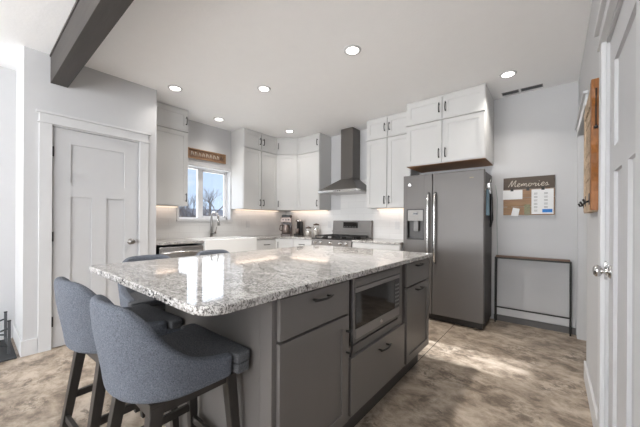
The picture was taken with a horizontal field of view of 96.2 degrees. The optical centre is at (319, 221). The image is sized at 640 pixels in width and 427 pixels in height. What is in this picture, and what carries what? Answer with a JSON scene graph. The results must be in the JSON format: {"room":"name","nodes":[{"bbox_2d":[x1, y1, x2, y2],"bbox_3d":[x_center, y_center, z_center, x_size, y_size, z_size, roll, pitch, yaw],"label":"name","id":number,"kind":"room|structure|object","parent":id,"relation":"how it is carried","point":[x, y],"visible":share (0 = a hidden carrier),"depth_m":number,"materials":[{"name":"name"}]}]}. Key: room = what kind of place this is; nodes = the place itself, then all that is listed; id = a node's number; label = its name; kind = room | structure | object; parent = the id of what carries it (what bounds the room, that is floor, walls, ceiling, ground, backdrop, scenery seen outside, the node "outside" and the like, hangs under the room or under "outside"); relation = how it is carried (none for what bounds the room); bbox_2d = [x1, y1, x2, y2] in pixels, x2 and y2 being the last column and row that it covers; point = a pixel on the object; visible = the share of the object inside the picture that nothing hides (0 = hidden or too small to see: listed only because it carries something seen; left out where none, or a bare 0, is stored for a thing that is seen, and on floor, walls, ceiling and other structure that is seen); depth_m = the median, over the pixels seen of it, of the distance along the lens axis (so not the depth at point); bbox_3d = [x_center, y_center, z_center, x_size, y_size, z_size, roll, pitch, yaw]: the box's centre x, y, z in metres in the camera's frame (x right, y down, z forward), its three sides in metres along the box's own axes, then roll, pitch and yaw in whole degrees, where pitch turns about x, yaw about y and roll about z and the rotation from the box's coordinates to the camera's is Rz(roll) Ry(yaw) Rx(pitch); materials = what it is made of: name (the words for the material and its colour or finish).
{"room":"kitchen","nodes":[
{"label":"kitchen","id":0,"kind":"room"},
{"bbox_2d":[15,46,156,352],"bbox_3d":[-2.457,-0.174,3.072,0.646,2.660,1.059,0,0,39],"label":"wall","id":1,"kind":"structure","parent":0,"point":[93,95],"depth_m":2.64,"materials":[{"name":"paint"}]},
{"bbox_2d":[0,324,37,356],"bbox_3d":[-4.608,1.077,0.435,0.660,0.135,7.855,0,0,39],"label":"baseboard","id":2,"kind":"structure","parent":1,"relation":"attached to","point":[26,347],"depth_m":2.50,"materials":[{"name":"white paint"}]},
{"bbox_2d":[50,0,133,87],"bbox_3d":[-0.956,-1.367,1.456,3.710,0.254,0.128,0,0,39],"label":"ceiling beam","id":3,"kind":"structure","parent":1,"relation":"attached to","point":[88,23],"depth_m":2.00,"materials":[{"name":"grey wood"}]},
{"bbox_2d":[36,109,150,352],"bbox_3d":[-2.192,0.088,2.858,0.038,2.140,0.918,0,0,39],"label":"trim","id":4,"kind":"structure","parent":1,"relation":"attached to","point":[47,119],"depth_m":2.57,"materials":[{"name":"white paint"}]},
{"bbox_2d":[51,127,137,347],"bbox_3d":[-2.210,0.145,2.865,0.096,2.014,0.698,0,0,39],"label":"door","id":5,"kind":"structure","parent":1,"relation":"in","point":[95,184],"depth_m":2.83,"materials":[{"name":"paint"}]},
{"bbox_2d":[0,66,230,325],"bbox_3d":[-4.068,-0.183,1.727,0.151,2.660,10.530,0,0,39],"label":"wall","id":6,"kind":"structure","parent":0,"point":[201,136],"depth_m":2.84,"materials":[{"name":"paint"}]},
{"bbox_2d":[156,101,188,206],"bbox_3d":[-2.054,-0.855,3.765,0.388,1.288,0.512,0,0,39],"label":"upper cabinet","id":7,"kind":"object","parent":6,"relation":"attached to","point":[172,121],"visible":0.71,"depth_m":3.70,"materials":[{"name":"white paint"}]},
{"bbox_2d":[179,166,226,219],"bbox_3d":[-1.846,-0.435,4.510,0.052,0.810,0.860,0,0,39],"label":"window","id":8,"kind":"structure","parent":6,"relation":"in","point":[199,171],"depth_m":4.49,"materials":[{"name":"white plastic"}]},
{"bbox_2d":[176,162,232,221],"bbox_3d":[-1.779,-0.435,4.459,0.120,0.870,0.914,0,0,39],"label":"trim","id":9,"kind":"structure","parent":6,"relation":"attached to","point":[229,210],"depth_m":4.62,"materials":[{"name":"white paint"}]},
{"bbox_2d":[188,147,225,163],"bbox_3d":[-1.742,-1.015,4.437,0.022,0.150,0.635,0,0,39],"label":"wooden sign","id":10,"kind":"object","parent":6,"relation":"attached to","point":[193,153],"visible":0.95,"depth_m":4.42,"materials":[{"name":"brown wood"}]},
{"bbox_2d":[231,128,276,209],"bbox_3d":[-1.105,-0.850,4.927,0.388,1.288,0.715,0,0,39],"label":"upper cabinet","id":11,"kind":"object","parent":6,"relation":"attached to","point":[253,153],"visible":1,"depth_m":4.74,"materials":[{"name":"white paint"}]},
{"bbox_2d":[236,209,277,211],"bbox_3d":[-1.102,-0.199,5.141,0.030,0.013,0.930,0,0,39],"label":"strip light","id":12,"kind":"object","parent":11,"relation":"attached to","point":[236,209],"visible":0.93,"depth_m":5.08,"materials":[{"name":"white plastic"}]},
{"bbox_2d":[0,0,591,137],"bbox_3d":[-1.826,-1.575,-0.097,5.920,0.150,10.830,0,0,39],"label":"ceiling","id":13,"kind":"structure","parent":0,"point":[219,52],"depth_m":2.51,"materials":[{"name":"paint"}]},
{"bbox_2d":[167,85,182,90],"bbox_3d":[-1.625,-1.494,3.218,0.152,0.008,0.152,0,0,39],"label":"recessed light","id":14,"kind":"object","parent":13,"relation":"in","point":[171,87],"visible":1,"depth_m":3.21,"materials":[{"name":"white paint"}]},
{"bbox_2d":[170,86,179,90],"bbox_3d":[-1.625,-1.492,3.218,0.104,0.002,0.104,0,0,39],"label":"diffuser","id":15,"kind":"object","parent":14,"relation":"attached to","point":[175,88],"depth_m":3.21,"materials":[{"name":"white plastic"}]},
{"bbox_2d":[213,117,223,120],"bbox_3d":[-1.476,-1.494,4.191,0.152,0.008,0.152,0,0,39],"label":"recessed light","id":16,"kind":"object","parent":13,"relation":"in","point":[215,118],"visible":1,"depth_m":4.18,"materials":[{"name":"white paint"}]},
{"bbox_2d":[257,85,270,91],"bbox_3d":[-0.629,-1.489,3.219,0.152,0.008,0.152,0,0,39],"label":"recessed light","id":17,"kind":"object","parent":13,"relation":"in","point":[263,88],"visible":1,"depth_m":3.20,"materials":[{"name":"white paint"}]},
{"bbox_2d":[259,87,268,90],"bbox_3d":[-0.629,-1.486,3.219,0.104,0.002,0.104,0,0,39],"label":"diffuser","id":18,"kind":"object","parent":17,"relation":"attached to","point":[260,88],"depth_m":3.21,"materials":[{"name":"white plastic"}]},
{"bbox_2d":[344,45,360,55],"bbox_3d":[0.282,-1.484,2.489,0.152,0.008,0.152,0,0,39],"label":"recessed light","id":19,"kind":"object","parent":13,"relation":"in","point":[351,50],"visible":1,"depth_m":2.48,"materials":[{"name":"white paint"}]},
{"bbox_2d":[347,47,357,53],"bbox_3d":[0.282,-1.481,2.489,0.104,0.002,0.104,0,0,39],"label":"diffuser","id":20,"kind":"object","parent":19,"relation":"attached to","point":[350,50],"depth_m":2.48,"materials":[{"name":"white plastic"}]},
{"bbox_2d":[499,70,516,77],"bbox_3d":[1.885,-1.475,2.876,0.152,0.008,0.152,0,0,39],"label":"recessed light","id":21,"kind":"object","parent":13,"relation":"in","point":[510,73],"visible":1,"depth_m":2.87,"materials":[{"name":"white paint"}]},
{"bbox_2d":[502,72,513,76],"bbox_3d":[1.885,-1.472,2.876,0.104,0.002,0.104,0,0,39],"label":"diffuser","id":22,"kind":"object","parent":21,"relation":"attached to","point":[505,74],"depth_m":2.87,"materials":[{"name":"white plastic"}]},
{"bbox_2d":[502,89,518,95],"bbox_3d":[2.178,-1.475,3.283,0.160,0.006,0.080,0,0,39],"label":"ceiling vent","id":23,"kind":"object","parent":13,"relation":"in","point":[517,90],"visible":1,"depth_m":3.27,"materials":[{"name":"grey metal"}]},
{"bbox_2d":[521,84,542,91],"bbox_3d":[2.331,-1.474,3.158,0.195,0.006,0.080,0,0,39],"label":"ceiling vent","id":24,"kind":"object","parent":13,"relation":"in","point":[538,85],"visible":1,"depth_m":3.15,"materials":[{"name":"grey metal"}]},
{"bbox_2d":[0,318,592,426],"bbox_3d":[-1.841,1.220,-0.097,5.920,0.120,10.830,0,0,39],"label":"floor","id":25,"kind":"structure","parent":0,"point":[501,374],"depth_m":2.04,"materials":[{"name":"concrete"}]},
{"bbox_2d":[0,340,16,362],"bbox_3d":[-3.019,1.146,2.338,0.615,0.013,0.712,0,0,39],"label":"tray","id":26,"kind":"object","parent":25,"relation":"on","point":[4,356],"visible":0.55,"depth_m":2.46,"materials":[{"name":"rubber"}]},
{"bbox_2d":[0,311,10,353],"bbox_3d":[-2.910,0.966,2.503,0.399,0.348,0.269,0,0,39],"label":"metal rack","id":27,"kind":"object","parent":26,"relation":"on","point":[7,323],"visible":1,"depth_m":2.48,"materials":[{"name":"grey metal"}]},
{"bbox_2d":[54,276,182,426],"bbox_3d":[-1.021,0.710,1.434,0.464,0.910,0.456,0,0,36],"label":"bar stool","id":28,"kind":"object","parent":25,"relation":"on","point":[72,299],"visible":0.44,"depth_m":1.24,"materials":[{"name":"blue fabric"}]},
{"bbox_2d":[129,304,182,328],"bbox_3d":[-0.989,0.515,1.476,0.464,0.038,0.352,0,0,36],"label":"seat cushion","id":29,"kind":"object","parent":28,"relation":"on","point":[156,318],"depth_m":1.49,"materials":[{"name":"grey fabric"}]},
{"bbox_2d":[118,254,169,412],"bbox_3d":[-1.164,0.709,2.044,0.456,0.910,0.464,0,0,39],"label":"bar stool","id":30,"kind":"object","parent":25,"relation":"on","point":[128,297],"visible":0.22,"depth_m":1.87,"materials":[{"name":"blue fabric"}]},
{"bbox_2d":[128,291,163,306],"bbox_3d":[-1.123,0.515,2.011,0.352,0.038,0.464,0,0,39],"label":"seat cushion","id":31,"kind":"object","parent":30,"relation":"on","point":[134,297],"depth_m":1.83,"materials":[{"name":"grey fabric"}]},
{"bbox_2d":[89,295,249,426],"bbox_3d":[-0.590,0.712,1.098,0.464,0.910,0.456,0,0,39],"label":"bar stool","id":32,"kind":"object","parent":25,"relation":"on","point":[156,371],"visible":1,"depth_m":0.92,"materials":[{"name":"blue fabric"}]},
{"bbox_2d":[160,324,249,363],"bbox_3d":[-0.556,0.518,1.138,0.464,0.038,0.352,0,0,39],"label":"seat cushion","id":33,"kind":"object","parent":32,"relation":"on","point":[194,340],"depth_m":1.16,"materials":[{"name":"grey fabric"}]},
{"bbox_2d":[156,244,202,257],"bbox_3d":[-1.907,0.729,3.707,0.645,0.860,0.537,0,0,39],"label":"dishwasher","id":34,"kind":"object","parent":25,"relation":"on","point":[176,250],"visible":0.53,"depth_m":3.52,"materials":[{"name":"silver metal"}]},
{"bbox_2d":[196,249,229,255],"bbox_3d":[-0.823,0.711,2.462,0.456,0.910,0.464,0,0,37],"label":"bar stool","id":35,"kind":"object","parent":25,"relation":"on","point":[218,251],"visible":0.05,"depth_m":2.58,"materials":[{"name":"blue fabric"}]},
{"bbox_2d":[257,239,275,249],"bbox_3d":[-1.081,0.722,4.743,0.664,0.884,0.400,0,0,39],"label":"base cabinet","id":36,"kind":"object","parent":25,"relation":"on","point":[262,244],"visible":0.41,"depth_m":4.56,"materials":[{"name":"white paint"}]},
{"bbox_2d":[275,239,293,247],"bbox_3d":[-0.629,0.725,5.162,0.824,0.884,0.833,0,0,39],"label":"base cabinet","id":37,"kind":"object","parent":25,"relation":"on","point":[280,243],"visible":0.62,"depth_m":4.73,"materials":[{"name":"white paint"}]},
{"bbox_2d":[156,234,322,244],"bbox_3d":[-1.053,0.264,4.330,1.215,0.030,2.661,0,0,39],"label":"countertop","id":38,"kind":"structure","parent":37,"relation":"on","point":[279,236],"depth_m":4.50,"materials":[{"name":"stone"}]},
{"bbox_2d":[210,211,219,236],"bbox_3d":[-1.596,0.044,4.404,0.236,0.403,0.124,0,0,39],"label":"faucet","id":39,"kind":"object","parent":38,"relation":"on","point":[211,217],"visible":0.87,"depth_m":4.42,"materials":[{"name":"silver metal"}]},
{"bbox_2d":[185,236,256,252],"bbox_3d":[-1.441,0.368,4.229,0.547,0.257,0.836,0,0,39],"label":"sink","id":40,"kind":"object","parent":38,"relation":"in","point":[231,244],"visible":0.56,"depth_m":4.10,"materials":[{"name":"white ceramic"}]},
{"bbox_2d":[279,215,291,234],"bbox_3d":[-0.636,0.064,5.329,0.218,0.375,0.206,0,0,1],"label":"coffee maker","id":41,"kind":"object","parent":38,"relation":"on","point":[286,220],"visible":1,"depth_m":5.25,"materials":[{"name":"brown plastic"}]},
{"bbox_2d":[294,220,302,234],"bbox_3d":[-0.395,0.108,5.305,0.113,0.290,0.150,0,0,39],"label":"coffee grinder","id":42,"kind":"object","parent":38,"relation":"on","point":[299,230],"visible":0.95,"depth_m":5.29,"materials":[{"name":"black plastic"}]},
{"bbox_2d":[305,226,310,235],"bbox_3d":[-0.207,0.169,5.125,0.112,0.169,0.112,0,0,39],"label":"glass jar","id":43,"kind":"object","parent":38,"relation":"on","point":[308,233],"visible":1,"depth_m":5.08,"materials":[{"name":"clear glass"}]},
{"bbox_2d":[313,223,318,235],"bbox_3d":[-0.068,0.142,5.089,0.108,0.224,0.108,0,0,39],"label":"glass jar","id":44,"kind":"object","parent":38,"relation":"on","point":[315,231],"visible":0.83,"depth_m":5.05,"materials":[{"name":"clear glass"}]},
{"bbox_2d":[165,258,428,426],"bbox_3d":[0.021,0.728,1.986,0.968,0.884,1.682,0,0,39],"label":"kitchen island","id":45,"kind":"object","parent":25,"relation":"on","point":[303,371],"visible":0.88,"depth_m":1.29,"materials":[{"name":"charcoal paint"},{"name":"granite"}]},
{"bbox_2d":[89,245,431,315],"bbox_3d":[-0.189,0.269,1.991,1.260,0.030,1.995,0,0,39],"label":"island countertop","id":46,"kind":"structure","parent":45,"relation":"on","point":[223,283],"depth_m":1.41,"materials":[{"name":"stone"}]},
{"bbox_2d":[349,266,399,345],"bbox_3d":[0.191,0.468,1.814,0.428,0.346,0.575,0,0,39],"label":"microwave","id":47,"kind":"object","parent":45,"relation":"in","point":[374,298],"visible":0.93,"depth_m":1.61,"materials":[{"name":"silver metal"}]},
{"bbox_2d":[373,327,451,406],"bbox_3d":[-1.442,1.161,-0.364,0.004,0.001,10.420,0,0,39],"label":"trim","id":48,"kind":"structure","parent":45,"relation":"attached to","point":[451,327],"depth_m":2.48,"materials":[{"name":"brown wood"}]},
{"bbox_2d":[294,239,311,246],"bbox_3d":[-0.102,0.727,4.847,0.395,0.884,0.664,0,0,39],"label":"base cabinet","id":49,"kind":"object","parent":25,"relation":"on","point":[297,242],"visible":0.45,"depth_m":4.62,"materials":[{"name":"white paint"}]},
{"bbox_2d":[311,221,372,246],"bbox_3d":[0.330,0.577,4.468,0.735,1.190,0.686,0,0,39],"label":"gas range","id":50,"kind":"object","parent":25,"relation":"on","point":[344,232],"visible":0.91,"depth_m":4.49,"materials":[{"name":"metal"}]},
{"bbox_2d":[312,236,369,240],"bbox_3d":[0.333,0.258,4.471,0.735,0.017,0.560,0,0,39],"label":"cooktop","id":51,"kind":"object","parent":50,"relation":"in","point":[325,238],"depth_m":4.31,"materials":[{"name":"black metal"}]},
{"bbox_2d":[352,242,402,250],"bbox_3d":[0.905,0.733,4.025,0.705,0.884,0.664,0,0,39],"label":"base cabinet","id":52,"kind":"object","parent":25,"relation":"on","point":[354,244],"visible":0.1,"depth_m":3.77,"materials":[{"name":"white paint"}]},
{"bbox_2d":[352,238,402,244],"bbox_3d":[0.919,0.275,4.034,0.712,0.030,0.625,0,0,39],"label":"countertop","id":53,"kind":"structure","parent":52,"relation":"on","point":[371,240],"depth_m":3.92,"materials":[{"name":"stone"}]},
{"bbox_2d":[403,169,491,329],"bbox_3d":[1.540,0.306,3.510,0.896,1.745,0.582,0,0,39],"label":"refrigerator","id":54,"kind":"object","parent":25,"relation":"on","point":[445,217],"visible":0.89,"depth_m":3.26,"materials":[{"name":"grey metal"}]},
{"bbox_2d":[486,189,489,215],"bbox_3d":[1.887,-0.214,3.224,0.008,0.290,0.140,0,0,39],"label":"notepad","id":55,"kind":"object","parent":54,"relation":"attached to","point":[487,190],"visible":0.93,"depth_m":3.18,"materials":[{"name":"blue paper"}]},
{"bbox_2d":[486,178,491,193],"bbox_3d":[1.907,-0.402,3.221,0.040,0.165,0.200,0,0,39],"label":"clip","id":56,"kind":"object","parent":54,"relation":"attached to","point":[488,185],"visible":1,"depth_m":3.19,"materials":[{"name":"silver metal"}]},
{"bbox_2d":[490,194,492,226],"bbox_3d":[1.984,-0.189,3.320,0.041,0.501,0.034,0,0,-28],"label":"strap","id":57,"kind":"object","parent":54,"relation":"hanging from","point":[491,195],"visible":0.83,"depth_m":3.31,"materials":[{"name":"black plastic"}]},
{"bbox_2d":[494,255,571,335],"bbox_3d":[2.351,0.791,3.202,0.686,0.784,0.085,0,0,39],"label":"console table","id":58,"kind":"object","parent":25,"relation":"on","point":[569,262],"visible":1,"depth_m":3.14,"materials":[{"name":"brown wood"}]},
{"bbox_2d":[331,81,578,334],"bbox_3d":[1.543,-0.151,4.040,5.920,2.660,0.150,0,0,39],"label":"wall","id":59,"kind":"structure","parent":0,"point":[535,134],"depth_m":3.23,"materials":[{"name":"paint"}]},
{"bbox_2d":[156,179,403,239],"bbox_3d":[-0.481,-0.213,3.869,2.700,0.940,2.675,0,0,39],"label":"backsplash","id":60,"kind":"structure","parent":59,"relation":"attached to","point":[353,207],"depth_m":4.71,"materials":[{"name":"white tile"}]},
{"bbox_2d":[267,138,300,210],"bbox_3d":[-0.617,-0.847,5.336,0.626,1.288,0.575,0,0,39],"label":"upper cabinet","id":61,"kind":"object","parent":59,"relation":"attached to","point":[286,147],"visible":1,"depth_m":5.11,"materials":[{"name":"white paint"}]},
{"bbox_2d":[297,133,330,210],"bbox_3d":[-0.120,-0.845,5.066,0.516,1.288,0.368,0,0,39],"label":"upper cabinet","id":62,"kind":"object","parent":59,"relation":"attached to","point":[313,151],"visible":1,"depth_m":4.94,"materials":[{"name":"white paint"}]},
{"bbox_2d":[318,127,366,195],"bbox_3d":[0.407,-0.967,4.545,0.725,1.035,0.492,0,0,39],"label":"range hood","id":63,"kind":"object","parent":59,"relation":"attached to","point":[350,183],"visible":0.86,"depth_m":4.54,"materials":[{"name":"metal"}]},
{"bbox_2d":[366,111,418,208],"bbox_3d":[1.031,-0.838,4.126,0.670,1.288,0.368,0,0,39],"label":"upper cabinet","id":64,"kind":"object","parent":59,"relation":"attached to","point":[387,169],"visible":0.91,"depth_m":4.02,"materials":[{"name":"white paint"}]},
{"bbox_2d":[395,221,399,228],"bbox_3d":[1.146,0.056,4.251,0.072,0.116,0.008,0,0,39],"label":"wall outlet","id":65,"kind":"object","parent":59,"relation":"attached to","point":[397,224],"visible":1,"depth_m":4.25,"materials":[{"name":"white paint"}]},
{"bbox_2d":[406,83,493,172],"bbox_3d":[1.583,-1.081,3.534,0.879,0.796,0.586,0,0,39],"label":"upper cabinet","id":66,"kind":"object","parent":59,"relation":"attached to","point":[453,130],"visible":1,"depth_m":3.31,"materials":[{"name":"white paint"}]},
{"bbox_2d":[495,185,497,260],"bbox_3d":[2.128,0.022,3.457,0.033,0.921,0.008,0,0,39],"label":"power cord","id":67,"kind":"object","parent":59,"relation":"attached to","point":[495,185],"visible":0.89,"depth_m":3.45,"materials":[{"name":"plastic"}]},
{"bbox_2d":[503,175,554,214],"bbox_3d":[2.361,-0.292,3.256,0.472,0.434,0.030,0,0,39],"label":"memo board","id":68,"kind":"object","parent":59,"relation":"attached to","point":[525,184],"visible":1,"depth_m":3.27,"materials":[{"name":"brown wood"}]},
{"bbox_2d":[503,190,521,199],"bbox_3d":[2.243,-0.311,3.343,0.191,0.108,0.001,0,0,39],"label":"note card","id":69,"kind":"object","parent":68,"relation":"attached to","point":[515,194],"visible":1,"depth_m":3.34,"materials":[{"name":"white paper"}]},
{"bbox_2d":[511,208,519,215],"bbox_3d":[2.264,-0.111,3.325,0.085,0.102,0.001,0,0,39],"label":"note card","id":70,"kind":"object","parent":68,"relation":"attached to","point":[515,211],"visible":1,"depth_m":3.32,"materials":[{"name":"white paper"}]},
{"bbox_2d":[524,204,529,214],"bbox_3d":[2.351,-0.137,3.254,0.056,0.116,0.001,0,0,39],"label":"print","id":71,"kind":"object","parent":68,"relation":"attached to","point":[526,206],"visible":1,"depth_m":3.25},
{"bbox_2d":[531,188,553,213],"bbox_3d":[2.456,-0.223,3.169,0.194,0.277,0.002,0,0,39],"label":"page","id":72,"kind":"object","parent":68,"relation":"attached to","point":[542,201],"visible":1,"depth_m":3.17,"materials":[{"name":"white paper"}]},
{"bbox_2d":[497,307,575,327],"bbox_3d":[2.391,1.066,3.238,0.740,0.095,0.012,0,0,39],"label":"baseboard","id":73,"kind":"structure","parent":59,"relation":"attached to","point":[501,311],"depth_m":3.20,"materials":[{"name":"white paint"}]},
{"bbox_2d":[497,314,575,334],"bbox_3d":[2.389,1.149,3.235,0.740,0.068,0.018,0,0,39],"label":"trim","id":74,"kind":"structure","parent":59,"relation":"attached to","point":[531,323],"depth_m":3.20,"materials":[{"name":"grey wood"}]},
{"bbox_2d":[578,0,623,426],"bbox_3d":[-0.585,-0.163,-1.116,0.120,2.660,10.530,0,0,39],"label":"wall","id":75,"kind":"structure","parent":0,"point":[589,70],"depth_m":1.73,"materials":[{"name":"paint"}]},
{"bbox_2d":[575,90,588,340],"bbox_3d":[2.349,0.108,2.503,0.150,2.150,1.090,0,0,39],"label":"trim","id":76,"kind":"structure","parent":75,"relation":"attached to","point":[581,216],"depth_m":2.87,"materials":[{"name":"white paint"}]},
{"bbox_2d":[578,78,598,212],"bbox_3d":[1.649,-0.421,1.769,0.068,0.730,0.537,0,0,39],"label":"board","id":77,"kind":"object","parent":75,"relation":"attached to","point":[591,116],"visible":0.98,"depth_m":1.58,"materials":[{"name":"brown wood"}]},
{"bbox_2d":[584,361,596,426],"bbox_3d":[1.708,1.112,1.808,0.014,0.135,0.910,0,0,39],"label":"baseboard","id":78,"kind":"structure","parent":75,"relation":"attached to","point":[590,394],"depth_m":1.77,"materials":[{"name":"white paint"}]},
{"bbox_2d":[593,0,635,426],"bbox_3d":[1.136,0.158,1.091,0.096,2.024,0.768,0,0,39],"label":"door","id":79,"kind":"structure","parent":75,"relation":"in","point":[620,271],"depth_m":1.12,"materials":[{"name":"paint"}]},
{"bbox_2d":[594,0,639,426],"bbox_3d":[1.117,0.101,1.095,0.038,2.150,0.980,0,0,39],"label":"trim","id":80,"kind":"structure","parent":75,"relation":"attached to","point":[607,8],"depth_m":1.38,"materials":[{"name":"white paint"}]},
{"label":"outside","id":81,"kind":"structure","parent":0,"visible":0},
{"bbox_3d":[-70.877,1.575,122.381,255.430,0.400,420.000,0,0,39],"label":"ground","id":82,"kind":"structure","parent":81,"visible":0},
{"bbox_2d":[179,197,209,216],"bbox_3d":[-6.473,0.183,14.127,1.480,3.117,2.186,0,0,16],"label":"bare tree","id":83,"kind":"object","parent":82,"relation":"on","point":[194,204],"visible":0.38,"depth_m":14.23,"materials":[{"name":"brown plant"}]},
{"bbox_2d":[179,208,222,216],"bbox_3d":[-15.944,-0.069,43.148,7.800,3.500,9.800,0,0,39],"label":"house","id":84,"kind":"structure","parent":82,"relation":"on","point":[220,212],"depth_m":39.81,"materials":[{"name":"beige"}]},
{"bbox_2d":[193,189,222,215],"bbox_3d":[-7.012,-0.263,19.119,2.645,4.027,1.611,0,0,-27],"label":"bare tree","id":85,"kind":"object","parent":82,"relation":"on","point":[211,194],"visible":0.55,"depth_m":18.88,"materials":[{"name":"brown plant"}]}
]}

